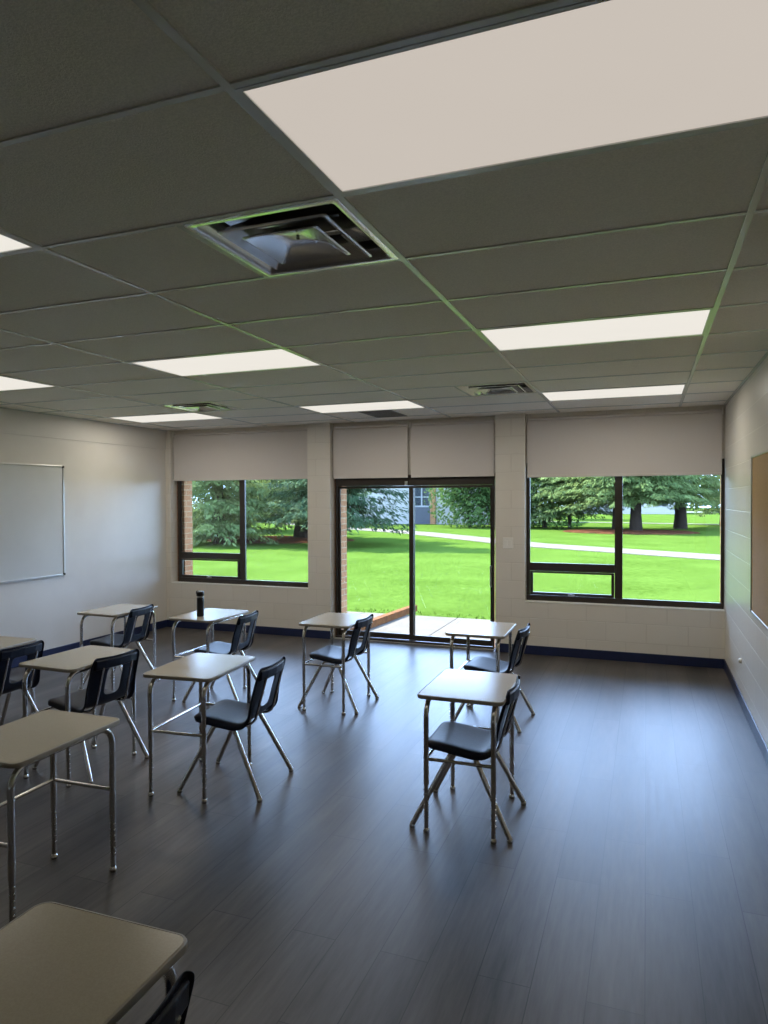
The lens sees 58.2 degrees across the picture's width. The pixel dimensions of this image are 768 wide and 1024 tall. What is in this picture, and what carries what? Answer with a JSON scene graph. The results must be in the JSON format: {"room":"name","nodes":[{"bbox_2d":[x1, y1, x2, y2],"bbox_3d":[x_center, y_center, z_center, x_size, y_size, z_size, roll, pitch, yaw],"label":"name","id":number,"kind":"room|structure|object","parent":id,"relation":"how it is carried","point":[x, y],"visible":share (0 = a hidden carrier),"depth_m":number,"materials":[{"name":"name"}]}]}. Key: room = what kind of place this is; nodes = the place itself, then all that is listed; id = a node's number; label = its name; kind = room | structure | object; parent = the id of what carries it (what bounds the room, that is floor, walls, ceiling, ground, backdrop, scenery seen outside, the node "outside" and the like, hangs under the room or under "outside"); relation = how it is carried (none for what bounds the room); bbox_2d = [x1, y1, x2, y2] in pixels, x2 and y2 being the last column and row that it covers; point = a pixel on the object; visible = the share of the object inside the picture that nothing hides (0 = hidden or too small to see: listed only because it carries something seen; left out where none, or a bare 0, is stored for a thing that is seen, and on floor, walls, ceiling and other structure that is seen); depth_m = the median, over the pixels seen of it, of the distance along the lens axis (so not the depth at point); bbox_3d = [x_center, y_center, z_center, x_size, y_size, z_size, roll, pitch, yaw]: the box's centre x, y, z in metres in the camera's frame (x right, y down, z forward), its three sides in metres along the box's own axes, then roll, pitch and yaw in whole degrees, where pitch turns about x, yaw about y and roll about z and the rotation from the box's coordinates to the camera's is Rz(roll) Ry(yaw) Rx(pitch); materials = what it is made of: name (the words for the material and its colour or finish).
{"room":"classroom","nodes":[
{"label":"classroom","id":0,"kind":"room"},
{"bbox_2d":[0,408,166,650],"bbox_3d":[-4.835,0.190,4.830,0.210,3.150,10.280,0,1,21],"label":"wall","id":1,"kind":"structure","parent":0,"point":[115,476],"depth_m":8.20,"materials":[{"name":"paint"}]},
{"bbox_2d":[0,462,65,583],"bbox_3d":[-4.035,0.118,6.630,0.025,1.230,2.435,0,1,21],"label":"whiteboard","id":2,"kind":"object","parent":1,"relation":"attached to","point":[32,504],"visible":1,"depth_m":7.34,"materials":[{"name":"ceramic"}]},
{"bbox_2d":[11,620,166,668],"bbox_3d":[-4.743,1.615,4.801,0.012,0.100,9.938,0,1,21],"label":"baseboard","id":3,"kind":"structure","parent":1,"relation":"attached to","point":[161,624],"depth_m":7.91,"materials":[{"name":"blue plastic"}]},
{"bbox_2d":[0,0,767,429],"bbox_3d":[-1.603,-1.003,3.359,6.866,0.005,9.773,0,1,21],"label":"ceiling grid","id":4,"kind":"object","parent":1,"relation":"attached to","point":[551,4],"depth_m":2.52,"materials":[{"name":"white metal"}]},
{"bbox_2d":[0,351,767,430],"bbox_3d":[-1.532,-1.004,3.533,6.880,0.006,9.950,0,1,21],"label":"trim","id":5,"kind":"structure","parent":1,"relation":"attached to","point":[762,359],"depth_m":6.40,"materials":[{"name":"white metal"}]},
{"bbox_2d":[0,627,767,1023],"bbox_3d":[-1.526,1.735,3.585,7.190,0.120,10.250,0,1,21],"label":"floor","id":6,"kind":"structure","parent":0,"point":[631,885],"depth_m":3.41,"materials":[{"name":"plastic"}]},
{"bbox_2d":[0,636,36,712],"bbox_3d":[-2.840,1.297,4.863,0.455,0.720,0.600,0,1,17],"label":"student desk","id":7,"kind":"object","parent":6,"relation":"on","point":[5,642],"visible":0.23,"depth_m":5.01,"materials":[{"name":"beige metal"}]},
{"bbox_2d":[0,640,43,725],"bbox_3d":[-2.697,1.281,4.803,0.550,0.752,0.492,0,1,21],"label":"chair","id":8,"kind":"object","parent":6,"relation":"on","point":[34,650],"visible":0.85,"depth_m":4.75,"materials":[{"name":"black plastic"}]},
{"bbox_2d":[0,710,119,921],"bbox_3d":[-1.527,1.326,3.016,0.455,0.720,0.600,0,1,19],"label":"student desk","id":9,"kind":"object","parent":6,"relation":"on","point":[26,741],"visible":0.94,"depth_m":3.05,"materials":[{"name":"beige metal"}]},
{"bbox_2d":[19,645,136,787],"bbox_3d":[-1.971,1.300,4.498,0.455,0.720,0.600,0,1,22],"label":"student desk","id":10,"kind":"object","parent":6,"relation":"on","point":[81,659],"visible":0.59,"depth_m":4.35,"materials":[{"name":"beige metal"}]},
{"bbox_2d":[32,649,148,783],"bbox_3d":[-1.926,1.283,4.542,0.550,0.752,0.492,0,1,27],"label":"chair","id":11,"kind":"object","parent":6,"relation":"on","point":[95,694],"visible":0.95,"depth_m":4.44,"materials":[{"name":"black plastic"}]},
{"bbox_2d":[0,902,187,1023],"bbox_3d":[-0.756,1.353,1.408,0.455,0.720,0.600,0,1,20],"label":"student desk","id":12,"kind":"object","parent":6,"relation":"on","point":[60,963],"visible":0.98,"depth_m":1.51,"materials":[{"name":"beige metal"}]},
{"bbox_2d":[77,603,157,690],"bbox_3d":[-2.479,1.266,6.453,0.455,0.720,0.600,0,1,21],"label":"student desk","id":13,"kind":"object","parent":6,"relation":"on","point":[122,610],"visible":0.7,"depth_m":6.29,"materials":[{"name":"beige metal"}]},
{"bbox_2d":[78,604,159,690],"bbox_3d":[-2.468,1.250,6.444,0.550,0.752,0.492,0,1,14],"label":"chair","id":14,"kind":"object","parent":6,"relation":"on","point":[120,640],"visible":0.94,"depth_m":6.36,"materials":[{"name":"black plastic"}]},
{"bbox_2d":[144,970,194,1023],"bbox_3d":[-0.693,1.337,1.382,0.550,0.752,0.492,0,1,21],"label":"chair","id":15,"kind":"object","parent":6,"relation":"on","point":[173,1009],"visible":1,"depth_m":1.39,"materials":[{"name":"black plastic"}]},
{"bbox_2d":[143,653,254,803],"bbox_3d":[-1.122,1.301,4.261,0.455,0.720,0.600,0,1,16],"label":"student desk","id":16,"kind":"object","parent":6,"relation":"on","point":[208,668],"visible":0.97,"depth_m":4.08,"materials":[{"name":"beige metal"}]},
{"bbox_2d":[169,608,247,705],"bbox_3d":[-1.550,1.268,6.150,0.455,0.720,0.600,0,1,21],"label":"student desk","id":17,"kind":"object","parent":6,"relation":"on","point":[212,616],"visible":0.66,"depth_m":6.01,"materials":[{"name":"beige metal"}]},
{"bbox_2d":[196,590,203,616],"bbox_3d":[-1.604,0.798,6.026,0.068,0.224,0.069,-1,1,-25],"label":"water bottle","id":18,"kind":"object","parent":17,"relation":"on","point":[200,594],"visible":1,"depth_m":6.00,"materials":[{"name":"black plastic"}]},
{"bbox_2d":[182,610,264,702],"bbox_3d":[-1.405,1.253,6.061,0.550,0.752,0.492,0,1,16],"label":"chair","id":19,"kind":"object","parent":6,"relation":"on","point":[217,647],"visible":0.88,"depth_m":5.95,"materials":[{"name":"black plastic"}]},
{"bbox_2d":[177,656,293,802],"bbox_3d":[-0.904,1.285,4.244,0.550,0.752,0.492,0,1,15],"label":"chair","id":20,"kind":"object","parent":6,"relation":"on","point":[232,715],"visible":0.99,"depth_m":4.11,"materials":[{"name":"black plastic"}]},
{"bbox_2d":[299,612,370,714],"bbox_3d":[-0.397,1.269,5.870,0.455,0.720,0.600,0,1,20],"label":"student desk","id":21,"kind":"object","parent":6,"relation":"on","point":[346,621],"visible":0.88,"depth_m":5.66,"materials":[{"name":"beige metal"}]},
{"bbox_2d":[298,614,378,714],"bbox_3d":[-0.383,1.253,5.864,0.550,0.752,0.492,0,1,21],"label":"chair","id":22,"kind":"object","parent":6,"relation":"on","point":[329,653],"visible":0.98,"depth_m":5.74,"materials":[{"name":"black plastic"}]},
{"bbox_2d":[409,676,526,843],"bbox_3d":[0.469,1.288,3.775,0.550,0.752,0.492,0,1,20],"label":"chair","id":23,"kind":"object","parent":6,"relation":"on","point":[455,739],"visible":0.91,"depth_m":3.64,"materials":[{"name":"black plastic"}]},
{"bbox_2d":[417,669,519,843],"bbox_3d":[0.480,1.304,3.792,0.455,0.720,0.600,0,1,20],"label":"student desk","id":24,"kind":"object","parent":6,"relation":"on","point":[452,686],"visible":0.87,"depth_m":3.60,"materials":[{"name":"beige laminate"}]},
{"bbox_2d":[445,620,515,726],"bbox_3d":[0.774,1.272,5.440,0.455,0.720,0.600,0,1,20],"label":"student desk","id":25,"kind":"object","parent":6,"relation":"on","point":[465,628],"visible":0.53,"depth_m":5.32,"materials":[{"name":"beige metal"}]},
{"bbox_2d":[455,623,534,732],"bbox_3d":[0.863,1.256,5.422,0.550,0.752,0.492,0,1,25],"label":"chair","id":26,"kind":"object","parent":6,"relation":"on","point":[478,663],"visible":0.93,"depth_m":5.33,"materials":[{"name":"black plastic"}]},
{"bbox_2d":[0,0,767,430],"bbox_3d":[-1.521,-1.018,3.574,6.883,0.016,10.028,0,1,21],"label":"ceiling","id":27,"kind":"structure","parent":0,"point":[62,62],"depth_m":2.54,"materials":[{"name":"tile"}]},
{"bbox_2d":[0,233,35,254],"bbox_3d":[-1.958,-1.003,2.516,1.195,0.040,0.586,0,1,21],"label":"recessed light","id":28,"kind":"object","parent":27,"relation":"in","point":[8,244],"visible":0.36,"depth_m":2.56,"materials":[{"name":"white plastic"}]},
{"bbox_2d":[0,234,29,251],"bbox_3d":[-1.958,-0.990,2.516,1.171,0.006,0.562,0,1,21],"label":"diffuser","id":29,"kind":"object","parent":28,"relation":"attached to","point":[7,244],"depth_m":2.56,"materials":[{"name":"white plastic"}]},
{"bbox_2d":[0,376,55,390],"bbox_3d":[-3.370,-1.056,5.662,1.195,0.040,0.586,0,1,21],"label":"recessed light","id":30,"kind":"object","parent":27,"relation":"in","point":[6,383],"visible":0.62,"depth_m":5.67,"materials":[{"name":"white plastic"}]},
{"bbox_2d":[108,413,224,422],"bbox_3d":[-2.503,-1.101,7.940,1.195,0.040,0.586,0,1,21],"label":"recessed light","id":31,"kind":"object","parent":27,"relation":"in","point":[180,416],"visible":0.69,"depth_m":7.93,"materials":[{"name":"white plastic"}]},
{"bbox_2d":[160,402,240,411],"bbox_3d":[-1.865,-1.150,7.044,0.586,0.193,0.586,0,1,21],"label":"ceiling vent","id":32,"kind":"object","parent":27,"relation":"in","point":[205,406],"visible":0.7,"depth_m":7.03,"materials":[{"name":"metal"}]},
{"bbox_2d":[128,348,321,376],"bbox_3d":[-1.091,-1.048,4.794,1.195,0.040,0.586,0,1,21],"label":"recessed light","id":33,"kind":"object","parent":27,"relation":"in","point":[270,359],"visible":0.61,"depth_m":4.79,"materials":[{"name":"white plastic"}]},
{"bbox_2d":[184,199,398,275],"bbox_3d":[-0.318,-1.073,2.542,0.586,0.193,0.586,0,1,21],"label":"ceiling vent","id":34,"kind":"object","parent":27,"relation":"in","point":[325,234],"visible":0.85,"depth_m":2.60,"materials":[{"name":"metal"}]},
{"bbox_2d":[299,400,425,412],"bbox_3d":[-0.224,-1.094,7.073,1.195,0.040,0.586,0,1,21],"label":"recessed light","id":35,"kind":"object","parent":27,"relation":"in","point":[405,404],"visible":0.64,"depth_m":7.06,"materials":[{"name":"white plastic"}]},
{"bbox_2d":[360,410,406,417],"bbox_3d":[-0.009,-1.093,7.643,0.370,0.016,0.584,0,1,21],"label":"ceiling vent","id":36,"kind":"object","parent":27,"relation":"in","point":[382,413],"visible":0.94,"depth_m":7.62,"materials":[{"name":"grey metal"}]},
{"bbox_2d":[456,382,535,395],"bbox_3d":[0.983,-1.141,5.960,0.586,0.193,0.586,0,1,21],"label":"ceiling vent","id":37,"kind":"object","parent":27,"relation":"in","point":[520,387],"visible":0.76,"depth_m":6.04,"materials":[{"name":"metal"}]},
{"bbox_2d":[235,0,767,193],"bbox_3d":[0.321,-0.995,1.649,1.195,0.040,0.586,0,1,21],"label":"recessed light","id":38,"kind":"object","parent":27,"relation":"in","point":[588,75],"visible":0.78,"depth_m":1.60,"materials":[{"name":"white plastic"}]},
{"bbox_2d":[478,309,712,350],"bbox_3d":[1.188,-1.041,3.927,1.195,0.040,0.586,0,1,21],"label":"recessed light","id":39,"kind":"object","parent":27,"relation":"in","point":[694,322],"visible":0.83,"depth_m":3.91,"materials":[{"name":"white plastic"}]},
{"bbox_2d":[541,384,686,400],"bbox_3d":[2.055,-1.086,6.206,1.195,0.040,0.586,0,1,21],"label":"recessed light","id":40,"kind":"object","parent":27,"relation":"in","point":[665,389],"visible":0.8,"depth_m":6.22,"materials":[{"name":"white plastic"}]},
{"bbox_2d":[165,405,724,658],"bbox_3d":[0.262,0.057,8.270,6.890,3.050,0.140,0,1,21],"label":"wall","id":41,"kind":"structure","parent":0,"point":[691,633],"depth_m":7.77,"materials":[{"name":"beige paint"}]},
{"bbox_2d":[172,428,306,480],"bbox_3d":[-1.912,-0.750,9.066,2.071,0.660,0.062,0,1,21],"label":"roller blind","id":42,"kind":"object","parent":41,"relation":"attached to","point":[270,454],"visible":0.97,"depth_m":9.04,"materials":[{"name":"grey fabric"}]},
{"bbox_2d":[171,581,307,588],"bbox_3d":[-1.912,0.965,9.092,2.085,0.012,0.104,0,1,21],"label":"trim","id":43,"kind":"structure","parent":41,"relation":"attached to","point":[287,587],"depth_m":9.04,"materials":[{"name":"white plastic"}]},
{"bbox_2d":[178,480,307,586],"bbox_3d":[-1.877,0.197,9.120,2.044,1.526,0.074,0,1,21],"label":"window","id":44,"kind":"structure","parent":41,"relation":"in","point":[240,558],"depth_m":9.19,"materials":[{"name":"brown metal"}]},
{"bbox_2d":[332,422,408,478],"bbox_3d":[-0.170,-0.743,8.404,0.998,0.663,0.062,0,1,21],"label":"roller blind","id":45,"kind":"object","parent":41,"relation":"attached to","point":[381,450],"visible":1,"depth_m":8.39,"materials":[{"name":"grey fabric"}]},
{"bbox_2d":[335,475,494,649],"bbox_3d":[0.330,0.571,8.281,1.998,2.020,0.110,0,1,21],"label":"door","id":46,"kind":"structure","parent":41,"relation":"in","point":[484,481],"depth_m":8.27,"materials":[{"name":"brown metal"}]},
{"bbox_2d":[167,619,723,668],"bbox_3d":[0.241,1.533,8.226,6.890,0.100,0.012,0,1,21],"label":"baseboard","id":47,"kind":"structure","parent":41,"relation":"attached to","point":[530,649],"depth_m":7.54,"materials":[{"name":"blue plastic"}]},
{"bbox_2d":[410,418,494,477],"bbox_3d":[0.794,-0.740,8.037,1.021,0.663,0.062,0,1,21],"label":"roller blind","id":48,"kind":"object","parent":41,"relation":"attached to","point":[448,448],"visible":0.98,"depth_m":8.02,"materials":[{"name":"grey fabric"}]},
{"bbox_2d":[503,537,512,548],"bbox_3d":[1.397,0.350,7.764,0.116,0.124,0.010,0,1,21],"label":"light switch","id":49,"kind":"object","parent":41,"relation":"attached to","point":[507,542],"visible":1,"depth_m":7.76,"materials":[{"name":"white plastic"}]},
{"bbox_2d":[526,407,722,477],"bbox_3d":[2.525,-0.724,7.378,1.985,0.683,0.062,0,1,21],"label":"roller blind","id":50,"kind":"object","parent":41,"relation":"attached to","point":[668,443],"visible":1,"depth_m":7.34,"materials":[{"name":"grey fabric"}]},
{"bbox_2d":[525,600,724,611],"bbox_3d":[2.535,1.003,7.400,2.017,0.012,0.104,0,1,21],"label":"trim","id":51,"kind":"structure","parent":41,"relation":"attached to","point":[534,601],"depth_m":7.36,"materials":[{"name":"white plastic"}]},
{"bbox_2d":[527,458,723,608],"bbox_3d":[2.550,0.223,7.436,2.011,1.550,0.074,0,1,21],"label":"window","id":52,"kind":"structure","parent":41,"relation":"in","point":[535,567],"depth_m":7.46,"materials":[{"name":"brown metal"}]},
{"bbox_2d":[177,481,720,635],"bbox_3d":[0.502,0.129,8.349,23.000,3.500,0.175,0,1,21],"label":"wall","id":53,"kind":"structure","parent":0,"point":[187,533],"depth_m":9.49,"materials":[{"name":"beige brick"}]},
{"bbox_2d":[724,356,767,746],"bbox_3d":[1.787,0.211,2.310,0.200,3.150,10.280,0,1,21],"label":"wall","id":54,"kind":"structure","parent":0,"point":[746,413],"depth_m":5.65,"materials":[{"name":"white paint"}]},
{"bbox_2d":[724,659,767,765],"bbox_3d":[1.686,1.636,2.354,0.012,0.100,9.938,0,1,21],"label":"baseboard","id":55,"kind":"structure","parent":54,"relation":"attached to","point":[761,743],"depth_m":5.29,"materials":[{"name":"blue plastic"}]},
{"bbox_2d":[750,449,767,630],"bbox_3d":[2.317,0.187,4.018,0.023,1.170,2.450,0,1,21],"label":"bulletin board","id":56,"kind":"object","parent":54,"relation":"attached to","point":[758,549],"visible":1,"depth_m":4.80,"materials":[{"name":"beige"}]},
{"label":"outside","id":57,"kind":"structure","parent":0,"visible":0},
{"bbox_2d":[193,508,719,619],"bbox_3d":[27.749,0.431,72.920,180.000,0.001,140.000,0,1,21],"label":"ground","id":58,"kind":"structure","parent":57,"point":[452,576],"depth_m":19.75,"materials":[{"name":"green plant"}]},
{"bbox_2d":[192,481,210,528],"bbox_3d":[-11.545,-3.750,35.975,7.075,10.252,6.713,0,1,1],"label":"spruce tree","id":59,"kind":"object","parent":58,"relation":"on","point":[202,481],"visible":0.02,"depth_m":35.33,"materials":[{"name":"green plant"}]},
{"bbox_2d":[192,480,287,546],"bbox_3d":[-7.150,-3.192,29.505,6.432,9.320,6.103,1,1,45],"label":"spruce tree","id":60,"kind":"object","parent":58,"relation":"on","point":[215,519],"visible":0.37,"depth_m":28.47,"materials":[{"name":"green plant"}]},
{"bbox_2d":[193,479,291,526],"bbox_3d":[-8.245,-4.389,41.021,7.136,11.317,7.218,0,1,30],"label":"spruce tree","id":61,"kind":"object","parent":58,"relation":"on","point":[196,501],"visible":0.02,"depth_m":39.55,"materials":[{"name":"green plant"}]},
{"bbox_2d":[194,536,353,543],"bbox_3d":[-5.234,1.276,32.420,8.037,0.160,5.364,0,1,21],"label":"mulch bed","id":62,"kind":"object","parent":58,"relation":"on","point":[287,539],"visible":0.32,"depth_m":30.98,"materials":[{"name":"brown soil"}]},
{"bbox_2d":[235,479,372,537],"bbox_3d":[-3.981,-4.003,32.922,6.890,10.803,6.812,1,1,38],"label":"spruce tree","id":63,"kind":"object","parent":58,"relation":"on","point":[297,528],"visible":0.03,"depth_m":32.06,"materials":[{"name":"green plant"}]},
{"bbox_2d":[258,479,418,535],"bbox_3d":[-1.856,-3.671,28.119,6.487,10.288,6.562,0,1,-4],"label":"spruce tree","id":64,"kind":"object","parent":58,"relation":"on","point":[353,502],"visible":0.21,"depth_m":27.23,"materials":[{"name":"green plant"}]},
{"bbox_2d":[258,481,540,524],"bbox_3d":[1.205,-1.418,56.714,22.800,4.500,8.900,0,1,21],"label":"school wing","id":65,"kind":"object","parent":58,"relation":"on","point":[422,516],"visible":0.21,"depth_m":52.01,"materials":[{"name":"grey paint"}]},
{"bbox_2d":[347,607,489,618],"bbox_3d":[0.217,1.654,11.152,14.522,0.050,0.954,0,1,21],"label":"grass blades","id":66,"kind":"object","parent":58,"relation":"on","point":[370,607],"visible":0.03,"depth_m":11.36,"materials":[{"name":"green plant"}]},
{"bbox_2d":[423,485,489,528],"bbox_3d":[5.577,-1.997,46.153,6.257,6.256,6.303,0,1,25],"label":"bush","id":67,"kind":"object","parent":58,"relation":"on","point":[455,494],"visible":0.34,"depth_m":45.48,"materials":[{"name":"green plant"}]},
{"bbox_2d":[461,477,540,526],"bbox_3d":[7.899,-1.735,45.649,5.755,5.712,5.712,0,1,29],"label":"bush","id":68,"kind":"object","parent":58,"relation":"on","point":[533,478],"visible":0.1,"depth_m":44.64,"materials":[{"name":"green plant"}]},
{"bbox_2d":[530,477,585,528],"bbox_3d":[10.607,-1.864,44.989,5.985,5.984,6.029,0,1,28],"label":"bush","id":69,"kind":"object","parent":58,"relation":"on","point":[543,523],"visible":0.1,"depth_m":44.01,"materials":[{"name":"green plant"}]},
{"bbox_2d":[530,477,624,528],"bbox_3d":[11.617,-3.751,43.294,6.233,9.773,6.163,0,1,6],"label":"spruce tree","id":70,"kind":"object","parent":58,"relation":"on","point":[542,504],"visible":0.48,"depth_m":42.37,"materials":[{"name":"green plant"}]},
{"bbox_2d":[548,476,687,528],"bbox_3d":[13.542,-4.685,40.493,7.784,11.744,7.993,-1,1,-24],"label":"spruce tree","id":71,"kind":"object","parent":58,"relation":"on","point":[587,480],"visible":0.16,"depth_m":39.55,"materials":[{"name":"green plant"}]},
{"bbox_2d":[584,495,674,513],"bbox_3d":[30.849,-2.435,86.665,13.000,5.200,9.000,0,1,21],"label":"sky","id":72,"kind":"structure","parent":58,"relation":"on","point":[658,510],"depth_m":81.94,"materials":[{"name":"grey paint"}]},
{"bbox_2d":[562,529,699,534],"bbox_3d":[13.665,1.092,38.494,7.233,0.160,5.364,0,1,21],"label":"mulch bed","id":73,"kind":"object","parent":58,"relation":"on","point":[593,531],"visible":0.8,"depth_m":37.29,"materials":[{"name":"brown soil"}]},
{"bbox_2d":[561,475,713,530],"bbox_3d":[14.161,-4.646,38.250,7.784,11.745,7.993,-1,1,-26],"label":"spruce tree","id":74,"kind":"object","parent":58,"relation":"on","point":[635,523],"visible":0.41,"depth_m":37.30,"materials":[{"name":"green plant"}]},
{"bbox_2d":[623,475,720,528],"bbox_3d":[18.361,-4.736,42.312,7.993,11.745,7.784,-1,1,-22],"label":"spruce tree","id":75,"kind":"object","parent":58,"relation":"on","point":[680,517],"visible":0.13,"depth_m":41.66,"materials":[{"name":"green plant"}]},
{"bbox_2d":[671,475,720,525],"bbox_3d":[23.346,-4.867,46.686,7.460,11.831,7.546,0,1,19],"label":"spruce tree","id":76,"kind":"object","parent":58,"relation":"on","point":[706,511],"visible":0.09,"depth_m":47.27,"materials":[{"name":"green plant"}]},
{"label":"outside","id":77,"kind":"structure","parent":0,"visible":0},
{"bbox_2d":[551,521,718,524],"bbox_3d":[24.262,0.872,50.890,71.961,0.080,4.953,0,1,34],"label":"footpath","id":78,"kind":"structure","parent":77,"point":[551,521],"depth_m":51.26,"materials":[{"name":"concrete"}]},
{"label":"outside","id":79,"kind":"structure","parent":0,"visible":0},
{"bbox_2d":[266,522,719,559],"bbox_3d":[0.451,1.162,40.092,4.724,0.080,68.914,-1,1,-31],"label":"footpath","id":80,"kind":"structure","parent":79,"point":[431,534],"depth_m":25.77,"materials":[{"name":"concrete"}]},
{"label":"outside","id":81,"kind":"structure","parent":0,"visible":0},
{"bbox_2d":[347,611,489,639],"bbox_3d":[1.401,1.733,9.178,7.892,0.255,1.955,0,1,21],"label":"patio slab","id":82,"kind":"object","parent":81,"point":[424,625],"visible":0.1,"depth_m":9.72,"materials":[{"name":"concrete"}]},
{"bbox_2d":[349,605,416,630],"bbox_3d":[-0.025,1.547,9.929,0.100,0.100,2.340,0,1,26],"label":"timber beam","id":83,"kind":"structure","parent":82,"relation":"on","point":[401,612],"depth_m":10.06,"materials":[{"name":"brown wood"}]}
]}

